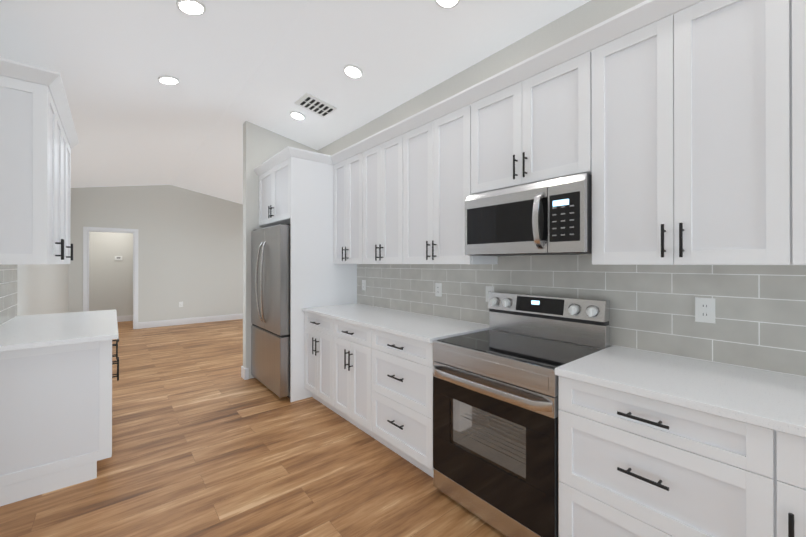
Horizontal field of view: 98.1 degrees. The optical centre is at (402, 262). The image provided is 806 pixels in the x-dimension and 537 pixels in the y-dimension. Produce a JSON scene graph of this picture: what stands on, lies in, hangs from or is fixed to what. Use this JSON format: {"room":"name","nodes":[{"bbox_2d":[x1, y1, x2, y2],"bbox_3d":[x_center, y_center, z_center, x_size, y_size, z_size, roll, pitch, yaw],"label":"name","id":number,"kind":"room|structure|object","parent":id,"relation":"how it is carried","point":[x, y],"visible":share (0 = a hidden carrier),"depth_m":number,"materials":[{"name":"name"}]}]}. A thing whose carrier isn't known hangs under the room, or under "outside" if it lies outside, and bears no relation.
{"room":"kitchen","nodes":[
{"label":"kitchen","id":0,"kind":"room"},
{"bbox_2d":[17,264,68,315],"bbox_3d":[-2.206,-0.212,1.559,0.120,3.200,17.350,0,0,-40],"label":"wall","id":1,"kind":"structure","parent":0,"point":[42,288],"depth_m":4.20,"materials":[{"name":"paint"}]},
{"bbox_2d":[0,265,16,324],"bbox_3d":[-2.882,0.241,2.471,0.008,0.500,1.480,0,0,-40],"label":"backsplash","id":2,"kind":"structure","parent":1,"relation":"attached to","point":[8,292],"depth_m":2.78,"materials":[{"name":"tile"}]},
{"bbox_2d":[0,75,63,264],"bbox_3d":[-2.525,-0.525,2.311,0.334,1.073,0.822,0,0,-40],"label":"upper cabinet","id":3,"kind":"object","parent":1,"relation":"attached to","point":[35,174],"depth_m":2.06,"materials":[{"name":"white wood"}]},
{"bbox_2d":[64,132,71,263],"bbox_3d":[-2.968,-0.523,2.845,0.334,1.073,0.803,0,0,-40],"label":"upper cabinet","id":4,"kind":"object","parent":1,"relation":"attached to","point":[67,151],"depth_m":2.98,"materials":[{"name":"white wood"}]},
{"bbox_2d":[0,57,78,148],"bbox_3d":[-2.707,-1.099,2.569,0.396,0.078,1.560,0,0,-40],"label":"crown molding","id":5,"kind":"structure","parent":4,"relation":"attached to","point":[52,80],"depth_m":2.09,"materials":[{"name":"white wood"}]},
{"bbox_2d":[89,232,132,315],"bbox_3d":[-6.474,-0.194,8.591,2.310,3.200,0.120,0,0,-40],"label":"wall","id":6,"kind":"structure","parent":0,"point":[110,282],"depth_m":8.20,"materials":[{"name":"paint"}]},
{"bbox_2d":[117,315,132,321],"bbox_3d":[-6.476,1.338,8.496,2.190,0.135,0.016,0,0,-40],"label":"baseboard","id":7,"kind":"structure","parent":6,"relation":"attached to","point":[130,317],"depth_m":8.35,"materials":[{"name":"white wood"}]},
{"bbox_2d":[112,341,117,359],"bbox_3d":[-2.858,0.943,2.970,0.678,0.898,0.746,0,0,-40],"label":"handle","id":8,"kind":"object","parent":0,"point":[116,354],"visible":0.15,"depth_m":3.15,"materials":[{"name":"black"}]},
{"bbox_2d":[69,185,242,321],"bbox_3d":[-3.818,-0.193,8.978,6.890,3.200,0.120,0,0,-40],"label":"wall","id":9,"kind":"structure","parent":0,"point":[190,249],"depth_m":7.80,"materials":[{"name":"paint"}]},
{"bbox_2d":[83,227,137,328],"bbox_3d":[-5.971,0.350,7.175,0.865,2.105,0.138,0,0,-40],"label":"door frame","id":10,"kind":"structure","parent":9,"relation":"attached to","point":[87,230],"depth_m":7.11,"materials":[{"name":"white wood"}]},
{"bbox_2d":[138,313,242,328],"bbox_3d":[-3.363,1.340,9.264,5.820,0.135,0.016,0,0,-40],"label":"baseboard","id":11,"kind":"structure","parent":9,"relation":"attached to","point":[161,323],"depth_m":7.98,"materials":[{"name":"white wood"}]},
{"bbox_2d":[0,319,506,536],"bbox_3d":[0.441,1.424,3.854,7.390,0.060,18.000,0,0,-40],"label":"floor","id":12,"kind":"structure","parent":0,"point":[208,440],"depth_m":2.34,"materials":[{"name":"brown wood"}]},
{"bbox_2d":[0,340,111,505],"bbox_3d":[-2.168,0.941,2.108,0.636,0.898,0.020,0,0,-40],"label":"base cabinet","id":13,"kind":"object","parent":12,"relation":"on","point":[55,417],"visible":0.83,"depth_m":2.13,"materials":[{"name":"white wood"}]},
{"bbox_2d":[0,309,117,351],"bbox_3d":[-2.590,0.477,2.646,0.664,0.030,1.585,0,0,-40],"label":"countertop","id":14,"kind":"structure","parent":13,"relation":"on","point":[31,331],"depth_m":2.41,"materials":[{"name":"stone"}]},
{"bbox_2d":[112,337,118,380],"bbox_3d":[-2.390,0.942,2.407,0.678,0.898,0.724,0,0,-40],"label":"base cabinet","id":15,"kind":"object","parent":12,"relation":"on","point":[117,363],"visible":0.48,"depth_m":2.59,"materials":[{"name":"black metal"}]},
{"bbox_2d":[251,223,289,397],"bbox_3d":[-1.222,0.502,4.079,0.905,1.786,0.940,0,0,-40],"label":"refrigerator","id":16,"kind":"object","parent":12,"relation":"on","point":[270,308],"visible":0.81,"depth_m":3.66,"materials":[{"name":"silver metal"}]},
{"bbox_2d":[259,157,356,401],"bbox_3d":[-1.156,0.169,4.113,0.813,2.451,1.006,0,0,-40],"label":"surround","id":17,"kind":"object","parent":12,"relation":"on","point":[295,193],"visible":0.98,"depth_m":3.65,"materials":[{"name":"white wood"}]},
{"bbox_2d":[304,312,341,416],"bbox_3d":[-0.586,0.944,3.531,0.678,0.898,0.611,0,0,-40],"label":"base cabinet","id":18,"kind":"object","parent":12,"relation":"on","point":[318,356],"visible":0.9,"depth_m":3.31,"materials":[{"name":"white wood"}]},
{"bbox_2d":[333,319,379,441],"bbox_3d":[-0.201,0.943,3.069,0.678,0.898,0.596,0,0,-40],"label":"base cabinet","id":19,"kind":"object","parent":12,"relation":"on","point":[352,373],"visible":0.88,"depth_m":2.85,"materials":[{"name":"white wood"}]},
{"bbox_2d":[371,329,433,477],"bbox_3d":[0.201,0.942,2.585,0.678,0.898,0.666,0,0,-40],"label":"base cabinet","id":20,"kind":"object","parent":12,"relation":"on","point":[401,396],"visible":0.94,"depth_m":2.36,"materials":[{"name":"white wood"}]},
{"bbox_2d":[302,304,489,342],"bbox_3d":[-0.179,0.478,3.051,0.659,0.030,1.867,0,0,-40],"label":"countertop","id":21,"kind":"structure","parent":20,"relation":"on","point":[423,328],"depth_m":2.74,"materials":[{"name":"stone"}]},
{"bbox_2d":[433,292,609,536],"bbox_3d":[0.639,0.799,2.012,0.686,1.181,0.764,0,0,-40],"label":"range","id":22,"kind":"object","parent":12,"relation":"on","point":[496,426],"visible":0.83,"depth_m":1.88,"materials":[{"name":"silver metal"}]},
{"bbox_2d":[558,376,775,536],"bbox_3d":[1.121,0.939,1.479,0.678,0.898,0.659,0,0,-40],"label":"base cabinet","id":23,"kind":"object","parent":12,"relation":"on","point":[631,465],"visible":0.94,"depth_m":1.26,"materials":[{"name":"white wood"}]},
{"bbox_2d":[555,345,805,437],"bbox_3d":[1.374,0.473,1.184,0.659,0.030,1.438,0,0,-40],"label":"countertop","id":24,"kind":"structure","parent":23,"relation":"on","point":[769,399],"depth_m":1.33,"materials":[{"name":"stone"}]},
{"bbox_2d":[775,430,805,536],"bbox_3d":[1.526,0.938,0.992,0.678,0.898,0.613,0,0,-40],"label":"base cabinet","id":25,"kind":"object","parent":12,"relation":"on","point":[790,454],"visible":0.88,"depth_m":1.01,"materials":[{"name":"white wood"}]},
{"bbox_2d":[243,121,317,378],"bbox_3d":[-1.558,-0.204,4.517,0.924,3.200,0.120,0,0,-40],"label":"wall","id":26,"kind":"structure","parent":0,"point":[261,145],"depth_m":4.22,"materials":[{"name":"paint"}]},
{"bbox_2d":[241,366,248,379],"bbox_3d":[-1.518,1.328,4.547,1.060,0.135,0.152,0,0,-40],"label":"baseboard return","id":27,"kind":"object","parent":26,"relation":"attached to","point":[244,373],"visible":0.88,"depth_m":4.17,"materials":[{"name":"white wood"}]},
{"bbox_2d":[254,0,702,175],"bbox_3d":[-0.001,-1.100,2.479,0.524,0.078,5.002,0,0,-40],"label":"crown molding","id":28,"kind":"structure","parent":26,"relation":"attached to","point":[634,18],"depth_m":2.02,"materials":[{"name":"white wood"}]},
{"bbox_2d":[0,0,590,203],"bbox_3d":[0.655,-1.303,3.603,7.130,1.067,17.070,0,0,-40],"label":"ceiling","id":29,"kind":"structure","parent":0,"point":[232,66],"depth_m":2.85,"materials":[{"name":"white paint"}]},
{"bbox_2d":[157,76,178,84],"bbox_3d":[-2.085,-1.620,3.114,0.164,0.014,0.164,-13,8,-39],"label":"recessed light","id":30,"kind":"object","parent":29,"relation":"in","point":[169,80],"visible":0.88,"depth_m":3.10,"materials":[{"name":"white plastic"}]},
{"bbox_2d":[176,0,205,15],"bbox_3d":[-1.343,-1.622,2.222,0.164,0.014,0.164,-13,8,-39],"label":"recessed light","id":31,"kind":"object","parent":29,"relation":"in","point":[194,7],"visible":0.9,"depth_m":2.21,"materials":[{"name":"white plastic"}]},
{"bbox_2d":[290,111,304,119],"bbox_3d":[-1.167,-1.624,3.877,0.164,0.014,0.164,13,-9,-39],"label":"recessed light","id":32,"kind":"object","parent":29,"relation":"in","point":[297,115],"visible":0.96,"depth_m":3.86,"materials":[{"name":"white plastic"}]},
{"bbox_2d":[294,92,336,117],"bbox_3d":[-0.903,-1.619,3.615,0.340,0.014,0.289,13,-9,-39],"label":"ceiling vent","id":33,"kind":"object","parent":29,"relation":"in","point":[314,104],"visible":0.98,"depth_m":3.60,"materials":[{"name":"white plastic"}]},
{"bbox_2d":[343,64,362,78],"bbox_3d":[-0.425,-1.626,2.985,0.164,0.014,0.164,13,-9,-39],"label":"recessed light","id":34,"kind":"object","parent":29,"relation":"in","point":[353,71],"visible":0.96,"depth_m":2.97,"materials":[{"name":"white plastic"}]},
{"bbox_2d":[434,0,459,8],"bbox_3d":[0.272,-1.629,2.147,0.164,0.014,0.164,13,-9,-39],"label":"recessed light","id":35,"kind":"object","parent":29,"relation":"in","point":[447,4],"visible":1,"depth_m":2.19,"materials":[{"name":"white plastic"}]},
{"bbox_2d":[318,0,703,164],"bbox_3d":[2.192,-0.213,0.824,0.120,3.200,10.595,0,0,-40],"label":"wall","id":36,"kind":"structure","parent":0,"point":[585,16],"depth_m":2.52,"materials":[{"name":"paint"}]},
{"bbox_2d":[333,152,362,263],"bbox_3d":[-0.471,-0.521,3.651,0.343,1.073,0.572,0,0,-40],"label":"upper cabinet","id":37,"kind":"object","parent":36,"relation":"attached to","point":[348,211],"visible":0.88,"depth_m":3.54,"materials":[{"name":"white wood"}]},
{"bbox_2d":[363,134,402,263],"bbox_3d":[-0.094,-0.522,3.198,0.343,1.073,0.608,0,0,-40],"label":"upper cabinet","id":38,"kind":"object","parent":36,"relation":"attached to","point":[382,203],"visible":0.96,"depth_m":3.08,"materials":[{"name":"white wood"}]},
{"bbox_2d":[403,105,497,263],"bbox_3d":[0.326,-0.523,2.693,0.343,1.073,0.708,0,0,-40],"label":"upper cabinet","id":39,"kind":"object","parent":36,"relation":"attached to","point":[436,172],"visible":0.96,"depth_m":2.57,"materials":[{"name":"white wood"}]},
{"bbox_2d":[471,51,591,194],"bbox_3d":[0.796,-0.758,2.129,0.343,0.606,0.767,0,0,-40],"label":"upper cabinet","id":40,"kind":"object","parent":36,"relation":"attached to","point":[535,128],"visible":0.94,"depth_m":1.99,"materials":[{"name":"white wood"}]},
{"bbox_2d":[465,173,591,255],"bbox_3d":[0.762,-0.245,2.100,0.427,0.395,0.756,0,0,-40],"label":"microwave","id":41,"kind":"object","parent":40,"relation":"attached to","point":[551,217],"visible":1,"depth_m":1.93,"materials":[{"name":"grey metal"}]},
{"bbox_2d":[357,254,805,376],"bbox_3d":[0.785,0.141,2.415,0.008,0.700,4.083,0,0,-40],"label":"backsplash","id":42,"kind":"structure","parent":36,"relation":"attached to","point":[760,317],"depth_m":1.80,"materials":[{"name":"tile"}]},
{"bbox_2d":[362,280,365,289],"bbox_3d":[-0.433,0.249,3.866,0.008,0.115,0.072,0,0,-40],"label":"electrical outlet","id":43,"kind":"object","parent":42,"relation":"attached to","point":[363,284],"visible":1,"depth_m":3.86,"materials":[{"name":"white plastic"}]},
{"bbox_2d":[435,283,441,296],"bbox_3d":[0.302,0.232,2.983,0.008,0.115,0.072,0,0,-40],"label":"electrical outlet","id":44,"kind":"object","parent":42,"relation":"attached to","point":[438,289],"visible":1,"depth_m":2.98,"materials":[{"name":"white plastic"}]},
{"bbox_2d":[486,286,493,301],"bbox_3d":[0.639,0.233,2.578,0.008,0.115,0.072,0,0,-40],"label":"electrical outlet","id":45,"kind":"object","parent":42,"relation":"attached to","point":[489,289],"visible":0.56,"depth_m":2.58,"materials":[{"name":"white plastic"}]},
{"bbox_2d":[695,297,714,322],"bbox_3d":[1.417,0.224,1.642,0.008,0.115,0.072,0,0,-40],"label":"electrical outlet","id":46,"kind":"object","parent":42,"relation":"attached to","point":[705,310],"visible":1,"depth_m":1.64,"materials":[{"name":"white plastic"}]},
{"bbox_2d":[592,0,791,264],"bbox_3d":[1.255,-0.526,1.576,0.343,1.073,0.672,0,0,-40],"label":"upper cabinet","id":47,"kind":"object","parent":36,"relation":"attached to","point":[691,135],"visible":1,"depth_m":1.44,"materials":[{"name":"white wood"}]},
{"bbox_2d":[791,0,805,264],"bbox_3d":[1.683,-0.527,1.061,0.343,1.073,0.672,0,0,-40],"label":"upper cabinet","id":48,"kind":"object","parent":36,"relation":"attached to","point":[798,132],"visible":1,"depth_m":1.22,"materials":[{"name":"white wood"}]}
]}

